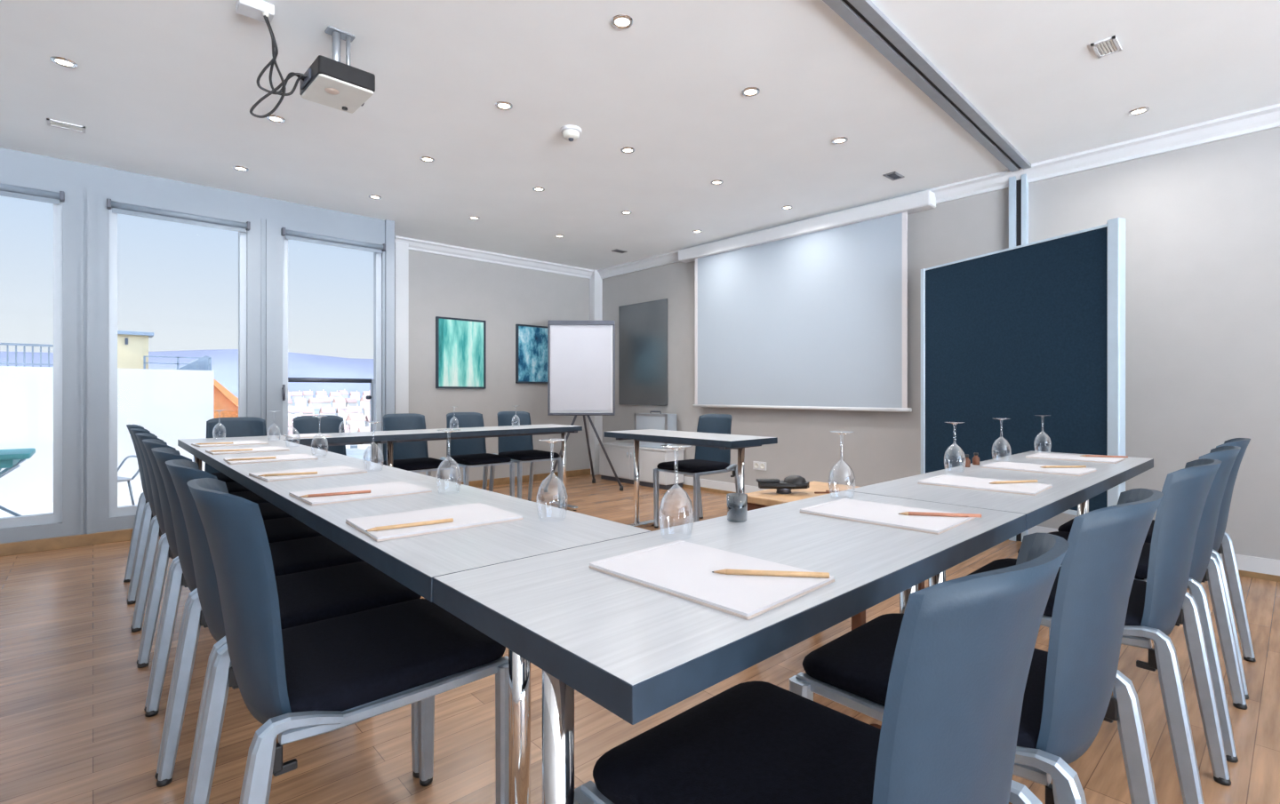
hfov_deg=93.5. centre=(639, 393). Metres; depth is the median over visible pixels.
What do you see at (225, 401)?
house
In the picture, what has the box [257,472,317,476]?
pencil
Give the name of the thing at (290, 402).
house
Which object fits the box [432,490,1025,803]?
table
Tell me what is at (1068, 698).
chair
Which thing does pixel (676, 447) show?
wine glass
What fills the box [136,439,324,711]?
chair
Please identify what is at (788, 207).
recessed light
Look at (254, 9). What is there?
junction box
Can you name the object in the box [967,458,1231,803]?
chair
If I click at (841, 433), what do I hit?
wine glass
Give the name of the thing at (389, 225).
trim
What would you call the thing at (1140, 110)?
recessed light
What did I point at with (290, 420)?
house
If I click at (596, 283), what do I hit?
trim
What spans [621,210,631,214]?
recessed light
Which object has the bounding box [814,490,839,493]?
pencil
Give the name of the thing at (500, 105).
recessed light
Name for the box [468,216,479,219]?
recessed light
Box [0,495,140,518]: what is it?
ground
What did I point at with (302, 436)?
notepad
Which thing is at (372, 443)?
bowl
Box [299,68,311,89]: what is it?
socket
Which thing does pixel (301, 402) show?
house
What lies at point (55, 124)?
grille
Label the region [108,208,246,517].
window
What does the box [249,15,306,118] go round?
cable
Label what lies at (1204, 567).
chair
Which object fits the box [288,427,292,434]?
house
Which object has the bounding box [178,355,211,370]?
dormer
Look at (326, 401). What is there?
house
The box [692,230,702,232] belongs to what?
recessed light
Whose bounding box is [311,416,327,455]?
wine glass
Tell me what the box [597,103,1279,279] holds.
trim
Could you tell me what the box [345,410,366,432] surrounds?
house
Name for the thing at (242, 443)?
notepad
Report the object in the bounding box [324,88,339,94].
lamp
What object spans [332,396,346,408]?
house
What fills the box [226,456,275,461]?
pencil
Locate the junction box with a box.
[235,0,274,23]
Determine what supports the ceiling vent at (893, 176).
in the ceiling
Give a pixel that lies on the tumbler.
(737, 503)
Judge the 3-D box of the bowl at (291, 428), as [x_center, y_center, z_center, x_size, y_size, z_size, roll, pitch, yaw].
[-1.851,0.233,3.209,0.070,0.103,0.070,0,0,-42]
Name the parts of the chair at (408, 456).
backrest, seat, seat frame, leg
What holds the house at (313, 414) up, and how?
on the ground at (353, 452)
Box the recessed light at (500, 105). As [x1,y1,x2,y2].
[495,101,512,110]
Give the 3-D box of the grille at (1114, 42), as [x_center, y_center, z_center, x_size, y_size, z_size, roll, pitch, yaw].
[2.075,-1.540,2.675,0.126,0.005,0.052,0,0,-42]
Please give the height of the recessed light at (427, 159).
0.006 m
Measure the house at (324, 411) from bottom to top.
12.238 m
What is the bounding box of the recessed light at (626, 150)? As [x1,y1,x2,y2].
[620,146,634,153]
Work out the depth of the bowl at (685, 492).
1.18 m
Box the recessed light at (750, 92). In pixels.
[741,87,759,96]
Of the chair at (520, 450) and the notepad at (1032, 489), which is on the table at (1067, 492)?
the notepad at (1032, 489)
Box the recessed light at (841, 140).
[832,136,847,143]
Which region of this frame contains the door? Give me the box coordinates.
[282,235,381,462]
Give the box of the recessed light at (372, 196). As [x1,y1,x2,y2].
[368,194,381,199]
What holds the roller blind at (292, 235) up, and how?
attached to the wall at (17, 168)
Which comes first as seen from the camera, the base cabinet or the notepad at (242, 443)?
the notepad at (242, 443)
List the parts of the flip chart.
leg, frame, leg, leg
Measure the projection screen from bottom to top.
1.660 m
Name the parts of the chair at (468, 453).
leg, leg, backrest, seat, seat frame, leg, leg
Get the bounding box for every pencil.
[195,442,233,444]
[210,448,252,452]
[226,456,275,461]
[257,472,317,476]
[298,489,370,497]
[365,518,453,531]
[712,568,829,578]
[898,512,981,518]
[989,480,1038,484]
[1040,465,1086,468]
[1080,455,1127,457]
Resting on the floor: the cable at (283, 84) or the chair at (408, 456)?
the chair at (408, 456)
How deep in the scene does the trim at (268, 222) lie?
4.74 m
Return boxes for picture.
[435,316,486,388]
[515,324,547,383]
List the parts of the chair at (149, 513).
leg, backrest, leg, seat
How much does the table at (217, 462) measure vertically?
0.735 m
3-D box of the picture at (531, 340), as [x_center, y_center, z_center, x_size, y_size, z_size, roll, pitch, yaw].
[-1.212,-0.453,7.051,0.535,0.675,0.030,0,0,-42]
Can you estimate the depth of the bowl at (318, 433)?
2.75 m
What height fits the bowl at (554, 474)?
0.103 m
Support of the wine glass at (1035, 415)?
on the table at (1067, 492)
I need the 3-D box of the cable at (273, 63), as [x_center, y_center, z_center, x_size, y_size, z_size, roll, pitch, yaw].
[-1.450,-1.353,2.458,0.045,0.281,0.164,0,0,33]
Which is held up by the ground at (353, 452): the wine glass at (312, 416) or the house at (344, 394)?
the house at (344, 394)
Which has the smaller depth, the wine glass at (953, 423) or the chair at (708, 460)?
the wine glass at (953, 423)
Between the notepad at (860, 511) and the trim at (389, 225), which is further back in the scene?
the trim at (389, 225)
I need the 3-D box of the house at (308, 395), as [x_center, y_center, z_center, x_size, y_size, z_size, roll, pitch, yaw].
[-371.055,2.313,673.141,9.677,12.815,8.037,0,0,-35]
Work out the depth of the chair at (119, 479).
4.90 m
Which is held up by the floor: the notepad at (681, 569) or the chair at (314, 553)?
the chair at (314, 553)
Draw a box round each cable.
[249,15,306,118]
[256,16,303,94]
[266,16,305,95]
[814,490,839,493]
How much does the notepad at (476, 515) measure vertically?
0.008 m
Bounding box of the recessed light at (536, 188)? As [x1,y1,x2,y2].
[532,186,544,191]
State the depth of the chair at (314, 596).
1.56 m
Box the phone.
[756,475,809,494]
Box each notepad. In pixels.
[191,440,267,447]
[205,446,289,455]
[223,453,317,464]
[248,465,367,481]
[283,433,331,438]
[288,481,431,505]
[345,503,522,542]
[588,540,834,620]
[800,497,974,535]
[917,474,1052,495]
[980,461,1096,476]
[1025,452,1125,463]
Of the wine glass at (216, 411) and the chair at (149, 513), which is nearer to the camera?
the chair at (149, 513)
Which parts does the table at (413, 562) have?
leg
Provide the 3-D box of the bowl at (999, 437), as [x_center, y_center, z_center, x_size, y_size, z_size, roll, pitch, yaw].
[1.505,0.233,2.508,0.070,0.103,0.070,0,0,-42]
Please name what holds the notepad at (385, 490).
on the table at (413, 562)
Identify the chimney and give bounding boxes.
[117,330,153,369]
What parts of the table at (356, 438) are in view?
leg, under frame, leg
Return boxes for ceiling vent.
[46,118,85,133]
[611,248,627,253]
[882,171,904,180]
[1090,35,1121,57]
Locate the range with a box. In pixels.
[0,349,373,399]
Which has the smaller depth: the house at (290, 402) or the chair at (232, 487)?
the chair at (232, 487)
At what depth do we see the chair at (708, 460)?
4.55 m
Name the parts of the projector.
underside panel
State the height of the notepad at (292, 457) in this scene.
0.008 m
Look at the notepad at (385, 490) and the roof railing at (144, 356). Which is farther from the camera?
the roof railing at (144, 356)
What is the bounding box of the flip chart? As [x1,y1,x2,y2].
[544,320,623,492]
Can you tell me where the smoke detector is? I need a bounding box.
[560,125,581,141]
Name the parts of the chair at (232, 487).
leg, backrest, leg, seat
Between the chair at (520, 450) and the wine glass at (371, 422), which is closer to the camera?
the wine glass at (371, 422)
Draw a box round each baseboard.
[0,528,133,556]
[456,468,590,487]
[682,476,1279,582]
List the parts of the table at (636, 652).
leg, leg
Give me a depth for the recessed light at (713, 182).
4.39 m
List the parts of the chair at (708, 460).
leg, seat, seat frame, leg, leg, backrest, leg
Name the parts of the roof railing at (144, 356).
post, rail, rail, post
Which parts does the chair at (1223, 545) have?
seat, leg, backrest, leg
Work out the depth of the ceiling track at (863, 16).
2.86 m
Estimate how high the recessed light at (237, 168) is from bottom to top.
0.006 m
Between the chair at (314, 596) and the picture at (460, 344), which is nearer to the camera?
the chair at (314, 596)
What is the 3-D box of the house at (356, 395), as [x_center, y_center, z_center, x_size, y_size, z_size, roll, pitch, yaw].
[-331.917,2.687,700.978,10.019,12.067,8.073,0,0,-40]
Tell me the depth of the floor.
1.91 m
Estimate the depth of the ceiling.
3.13 m
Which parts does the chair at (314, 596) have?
leg, backrest, leg, seat, leg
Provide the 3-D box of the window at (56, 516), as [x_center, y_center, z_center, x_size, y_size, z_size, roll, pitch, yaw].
[-4.150,-0.228,3.749,0.805,2.165,0.070,0,0,-42]
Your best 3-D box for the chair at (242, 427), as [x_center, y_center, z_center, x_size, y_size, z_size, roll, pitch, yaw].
[-2.603,0.593,3.937,0.448,0.855,0.549,0,0,-42]
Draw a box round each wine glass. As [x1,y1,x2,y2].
[212,410,226,439]
[267,410,280,441]
[285,412,300,447]
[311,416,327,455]
[338,408,350,435]
[362,421,383,470]
[435,429,461,494]
[536,439,567,521]
[658,444,693,538]
[828,431,855,499]
[944,422,965,472]
[992,417,1011,462]
[1033,415,1051,453]
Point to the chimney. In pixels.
(132, 346)
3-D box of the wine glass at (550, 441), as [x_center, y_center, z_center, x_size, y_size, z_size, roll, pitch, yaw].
[-0.198,0.194,1.356,0.069,0.181,0.069,0,0,-23]
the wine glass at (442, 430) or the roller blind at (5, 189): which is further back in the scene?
the roller blind at (5, 189)
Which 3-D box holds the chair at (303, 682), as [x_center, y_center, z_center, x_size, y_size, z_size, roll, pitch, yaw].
[-0.608,0.593,1.258,0.549,0.855,0.448,0,0,-42]
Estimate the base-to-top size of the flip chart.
1.782 m
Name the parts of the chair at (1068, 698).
leg, seat frame, seat, leg, backrest, leg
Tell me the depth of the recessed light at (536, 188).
4.53 m
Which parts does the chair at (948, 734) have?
leg, seat frame, seat, backrest, leg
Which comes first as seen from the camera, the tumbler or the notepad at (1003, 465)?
the tumbler
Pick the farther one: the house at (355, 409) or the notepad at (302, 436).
the house at (355, 409)
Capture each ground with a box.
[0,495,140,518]
[291,398,369,461]
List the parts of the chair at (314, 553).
leg, backrest, leg, seat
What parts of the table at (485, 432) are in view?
leg, under frame, leg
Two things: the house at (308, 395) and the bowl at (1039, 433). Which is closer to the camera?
the bowl at (1039, 433)
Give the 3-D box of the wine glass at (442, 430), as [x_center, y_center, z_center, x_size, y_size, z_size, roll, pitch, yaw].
[-0.545,0.194,1.718,0.069,0.181,0.069,0,0,-23]
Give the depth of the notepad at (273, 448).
2.94 m
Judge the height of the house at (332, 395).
11.882 m
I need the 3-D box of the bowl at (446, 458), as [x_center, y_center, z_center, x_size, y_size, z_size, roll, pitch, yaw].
[-0.545,0.233,1.718,0.070,0.103,0.070,0,0,-42]
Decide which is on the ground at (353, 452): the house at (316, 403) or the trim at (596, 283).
the house at (316, 403)
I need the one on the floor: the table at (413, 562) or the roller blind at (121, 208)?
the table at (413, 562)
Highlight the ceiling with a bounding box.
[0,0,1279,270]
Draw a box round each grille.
[49,120,82,131]
[887,173,901,179]
[1096,40,1117,55]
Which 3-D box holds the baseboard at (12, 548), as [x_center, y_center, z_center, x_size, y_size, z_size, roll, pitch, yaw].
[-3.908,0.983,3.858,4.600,0.075,0.036,0,0,-42]
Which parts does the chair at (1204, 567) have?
seat, leg, backrest, leg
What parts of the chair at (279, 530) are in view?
leg, backrest, leg, seat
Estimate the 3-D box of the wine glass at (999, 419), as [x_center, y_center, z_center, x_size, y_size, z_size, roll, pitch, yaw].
[1.505,0.194,2.508,0.069,0.181,0.069,0,0,-23]
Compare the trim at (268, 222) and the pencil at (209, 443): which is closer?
the pencil at (209, 443)
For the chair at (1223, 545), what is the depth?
2.29 m
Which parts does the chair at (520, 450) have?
leg, backrest, leg, seat, leg, seat frame, leg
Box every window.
[0,200,62,528]
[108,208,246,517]
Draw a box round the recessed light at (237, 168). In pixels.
[232,166,248,171]
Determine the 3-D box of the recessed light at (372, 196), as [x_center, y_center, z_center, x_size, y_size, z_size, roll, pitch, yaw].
[-2.080,-1.540,4.730,0.094,0.006,0.094,0,0,-42]
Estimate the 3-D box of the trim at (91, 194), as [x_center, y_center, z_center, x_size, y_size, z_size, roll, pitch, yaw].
[-3.709,-0.185,4.049,0.078,2.370,0.021,0,0,-42]
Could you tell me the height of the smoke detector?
0.066 m
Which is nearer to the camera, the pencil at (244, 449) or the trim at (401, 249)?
the pencil at (244, 449)
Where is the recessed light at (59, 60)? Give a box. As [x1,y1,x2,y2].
[49,56,77,68]
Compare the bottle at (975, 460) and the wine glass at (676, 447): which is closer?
the wine glass at (676, 447)
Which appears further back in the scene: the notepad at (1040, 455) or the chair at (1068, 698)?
the notepad at (1040, 455)
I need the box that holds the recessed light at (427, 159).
[419,156,434,162]
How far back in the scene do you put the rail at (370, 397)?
5.51 m
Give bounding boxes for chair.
[117,456,139,504]
[123,424,250,601]
[127,428,269,629]
[131,432,292,664]
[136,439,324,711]
[144,448,364,779]
[156,459,421,803]
[186,478,508,803]
[204,416,266,482]
[292,415,346,455]
[377,413,455,482]
[438,412,514,496]
[488,411,562,508]
[574,532,1069,803]
[653,414,737,528]
[789,488,1163,803]
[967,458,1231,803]
[1017,446,1247,763]
[1057,438,1255,699]
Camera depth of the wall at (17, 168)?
4.11 m
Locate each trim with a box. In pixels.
[80,188,95,535]
[261,218,272,436]
[384,219,394,415]
[394,235,593,279]
[394,240,408,414]
[589,270,602,474]
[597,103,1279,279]
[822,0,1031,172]
[1008,173,1028,542]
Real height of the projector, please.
0.270 m
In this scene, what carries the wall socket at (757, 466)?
attached to the wall at (1203, 221)
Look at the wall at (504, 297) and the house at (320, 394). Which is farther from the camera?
the house at (320, 394)
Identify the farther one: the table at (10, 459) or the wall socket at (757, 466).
the wall socket at (757, 466)
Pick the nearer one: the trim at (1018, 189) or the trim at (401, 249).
the trim at (1018, 189)
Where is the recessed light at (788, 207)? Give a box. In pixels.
[781,205,792,209]
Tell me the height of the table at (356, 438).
0.735 m
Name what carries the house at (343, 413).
on the ground at (353, 452)
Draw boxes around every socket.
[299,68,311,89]
[752,461,766,471]
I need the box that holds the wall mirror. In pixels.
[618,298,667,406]
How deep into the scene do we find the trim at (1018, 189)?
4.16 m
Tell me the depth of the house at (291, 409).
406.77 m
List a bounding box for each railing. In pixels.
[0,343,53,367]
[143,355,210,370]
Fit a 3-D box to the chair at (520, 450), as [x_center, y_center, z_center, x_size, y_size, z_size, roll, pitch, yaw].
[-1.026,0.593,5.369,0.448,0.855,0.549,0,0,-42]
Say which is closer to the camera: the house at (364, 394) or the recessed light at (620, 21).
the recessed light at (620, 21)
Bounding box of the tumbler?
[726,493,747,522]
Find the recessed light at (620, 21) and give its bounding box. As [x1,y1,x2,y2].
[610,14,633,29]
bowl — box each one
[285,427,300,447]
[311,432,327,455]
[362,442,383,470]
[435,457,461,494]
[536,473,567,521]
[658,485,693,538]
[828,460,855,499]
[944,443,965,472]
[992,437,1011,462]
[1033,432,1051,453]
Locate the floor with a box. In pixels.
[0,474,1279,803]
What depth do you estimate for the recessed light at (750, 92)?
3.07 m
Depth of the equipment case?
6.54 m
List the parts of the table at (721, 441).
leg, under frame, leg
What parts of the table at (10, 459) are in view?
leg, leg, leg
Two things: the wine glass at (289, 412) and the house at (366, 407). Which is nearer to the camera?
the wine glass at (289, 412)
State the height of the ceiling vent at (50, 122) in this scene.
0.008 m
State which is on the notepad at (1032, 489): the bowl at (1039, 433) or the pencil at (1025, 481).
the pencil at (1025, 481)
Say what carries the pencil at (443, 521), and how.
on the notepad at (476, 515)
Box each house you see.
[213,378,238,418]
[288,398,292,406]
[288,403,303,418]
[288,415,298,427]
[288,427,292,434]
[291,390,302,400]
[294,396,306,407]
[301,404,313,415]
[301,411,318,415]
[302,389,312,399]
[307,396,322,408]
[315,389,327,398]
[318,395,331,407]
[319,404,335,415]
[328,390,341,400]
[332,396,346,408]
[336,404,352,421]
[338,389,348,398]
[344,396,357,407]
[344,421,351,448]
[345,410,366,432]
[348,404,362,413]
[349,390,359,399]
[357,426,369,449]
[360,394,369,407]
[361,392,369,396]
[362,404,369,417]
[365,415,369,426]
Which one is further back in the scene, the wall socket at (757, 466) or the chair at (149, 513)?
the wall socket at (757, 466)
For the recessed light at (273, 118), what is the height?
0.006 m
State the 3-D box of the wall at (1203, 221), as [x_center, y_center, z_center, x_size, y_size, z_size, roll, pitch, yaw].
[3.043,-0.262,3.878,0.200,2.563,10.850,0,0,-42]
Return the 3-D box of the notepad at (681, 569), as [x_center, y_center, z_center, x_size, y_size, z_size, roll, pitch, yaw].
[0.106,0.281,0.947,0.224,0.008,0.316,0,0,-44]
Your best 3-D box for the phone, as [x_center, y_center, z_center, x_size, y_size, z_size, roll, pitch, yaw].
[0.574,0.364,2.414,0.215,0.071,0.100,0,0,-4]
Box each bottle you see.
[962,454,970,467]
[972,452,979,465]
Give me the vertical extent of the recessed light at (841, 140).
0.006 m
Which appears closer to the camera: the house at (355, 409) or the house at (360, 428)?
the house at (360, 428)
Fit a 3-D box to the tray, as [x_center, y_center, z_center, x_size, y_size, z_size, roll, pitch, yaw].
[-0.614,0.224,6.289,0.600,0.007,0.038,0,0,-1]
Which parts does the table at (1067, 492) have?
leg, leg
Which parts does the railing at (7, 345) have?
rail, rail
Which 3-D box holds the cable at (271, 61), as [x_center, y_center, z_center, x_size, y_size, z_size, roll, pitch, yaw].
[-1.452,-1.349,2.454,0.043,0.288,0.186,0,0,35]
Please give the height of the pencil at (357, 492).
0.008 m
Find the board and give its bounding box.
[920,217,1125,515]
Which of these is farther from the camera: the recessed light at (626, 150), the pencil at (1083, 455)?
the recessed light at (626, 150)
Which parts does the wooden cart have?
cart door, leg, leg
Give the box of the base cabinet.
[598,441,684,489]
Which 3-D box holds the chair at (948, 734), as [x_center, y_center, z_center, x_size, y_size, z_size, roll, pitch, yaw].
[0.244,0.593,0.810,0.448,0.855,0.549,0,0,-42]
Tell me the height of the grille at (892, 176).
0.005 m
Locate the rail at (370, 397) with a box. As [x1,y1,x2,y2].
[288,377,373,462]
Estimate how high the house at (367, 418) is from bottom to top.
12.518 m
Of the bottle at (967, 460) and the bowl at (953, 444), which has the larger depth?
the bottle at (967, 460)
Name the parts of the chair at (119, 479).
seat, leg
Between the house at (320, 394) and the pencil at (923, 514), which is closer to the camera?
the pencil at (923, 514)
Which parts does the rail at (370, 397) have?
handrail, post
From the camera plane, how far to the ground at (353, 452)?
265.31 m
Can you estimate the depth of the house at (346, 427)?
271.37 m
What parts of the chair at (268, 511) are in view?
leg, backrest, leg, seat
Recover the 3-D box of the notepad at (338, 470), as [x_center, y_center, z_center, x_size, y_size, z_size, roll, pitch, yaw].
[-1.168,0.281,2.127,0.224,0.008,0.316,0,0,44]
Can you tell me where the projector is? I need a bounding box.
[299,25,375,113]
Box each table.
[0,448,35,516]
[177,432,394,471]
[186,440,355,477]
[229,458,651,803]
[376,424,582,511]
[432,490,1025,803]
[604,429,777,527]
[846,451,1153,729]
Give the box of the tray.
[552,414,609,415]
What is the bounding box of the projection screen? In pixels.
[678,190,935,412]
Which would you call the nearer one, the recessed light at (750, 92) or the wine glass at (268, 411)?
the recessed light at (750, 92)
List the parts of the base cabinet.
cabinet door, cabinet door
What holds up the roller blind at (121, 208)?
attached to the window at (114, 511)
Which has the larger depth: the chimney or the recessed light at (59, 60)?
the chimney
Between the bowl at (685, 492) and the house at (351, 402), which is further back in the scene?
the house at (351, 402)
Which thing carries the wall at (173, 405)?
on the ground at (44, 508)
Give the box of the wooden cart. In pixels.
[744,481,924,631]
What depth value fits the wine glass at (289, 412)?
3.21 m
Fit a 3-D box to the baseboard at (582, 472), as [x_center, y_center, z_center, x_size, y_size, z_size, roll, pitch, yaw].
[-1.488,0.985,6.808,2.570,0.070,0.021,0,0,-42]
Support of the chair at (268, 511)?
on the floor
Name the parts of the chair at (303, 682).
leg, backrest, leg, seat frame, seat, leg, leg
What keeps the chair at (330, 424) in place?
on the floor
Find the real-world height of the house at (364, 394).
12.537 m
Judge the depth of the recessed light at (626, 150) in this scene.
3.81 m
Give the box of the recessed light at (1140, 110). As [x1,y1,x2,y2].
[1128,106,1150,115]
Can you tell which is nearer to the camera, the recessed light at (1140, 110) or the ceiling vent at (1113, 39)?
the ceiling vent at (1113, 39)
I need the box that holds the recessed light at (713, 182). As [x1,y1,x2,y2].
[710,179,723,184]
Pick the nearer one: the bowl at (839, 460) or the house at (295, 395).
the bowl at (839, 460)
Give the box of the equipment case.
[633,410,676,448]
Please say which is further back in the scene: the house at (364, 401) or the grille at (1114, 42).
the house at (364, 401)
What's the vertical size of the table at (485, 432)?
0.735 m
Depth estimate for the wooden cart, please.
2.35 m
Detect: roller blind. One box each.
[0,183,64,204]
[106,198,250,232]
[280,227,385,253]
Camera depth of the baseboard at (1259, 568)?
3.36 m
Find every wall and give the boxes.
[0,147,384,543]
[0,366,213,506]
[408,249,589,482]
[602,127,1279,559]
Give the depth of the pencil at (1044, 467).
2.24 m
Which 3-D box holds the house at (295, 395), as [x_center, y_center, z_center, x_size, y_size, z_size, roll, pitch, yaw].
[-376.682,2.618,661.602,10.300,12.204,8.104,0,0,-30]
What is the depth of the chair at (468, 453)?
5.11 m
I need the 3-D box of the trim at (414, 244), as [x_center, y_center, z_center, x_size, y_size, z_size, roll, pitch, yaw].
[-1.466,-1.493,6.784,2.570,0.100,0.085,0,0,-42]
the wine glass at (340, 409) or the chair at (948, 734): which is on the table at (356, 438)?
the wine glass at (340, 409)
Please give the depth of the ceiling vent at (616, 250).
6.51 m
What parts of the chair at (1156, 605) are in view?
seat, seat frame, leg, backrest, leg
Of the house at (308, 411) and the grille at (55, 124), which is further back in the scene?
the house at (308, 411)
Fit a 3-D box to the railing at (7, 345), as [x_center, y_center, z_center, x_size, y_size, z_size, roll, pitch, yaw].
[-8.805,-0.358,2.973,8.560,0.220,0.024,0,0,-42]
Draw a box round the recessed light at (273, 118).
[266,114,285,123]
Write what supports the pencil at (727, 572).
on the notepad at (681, 569)
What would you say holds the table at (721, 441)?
on the floor

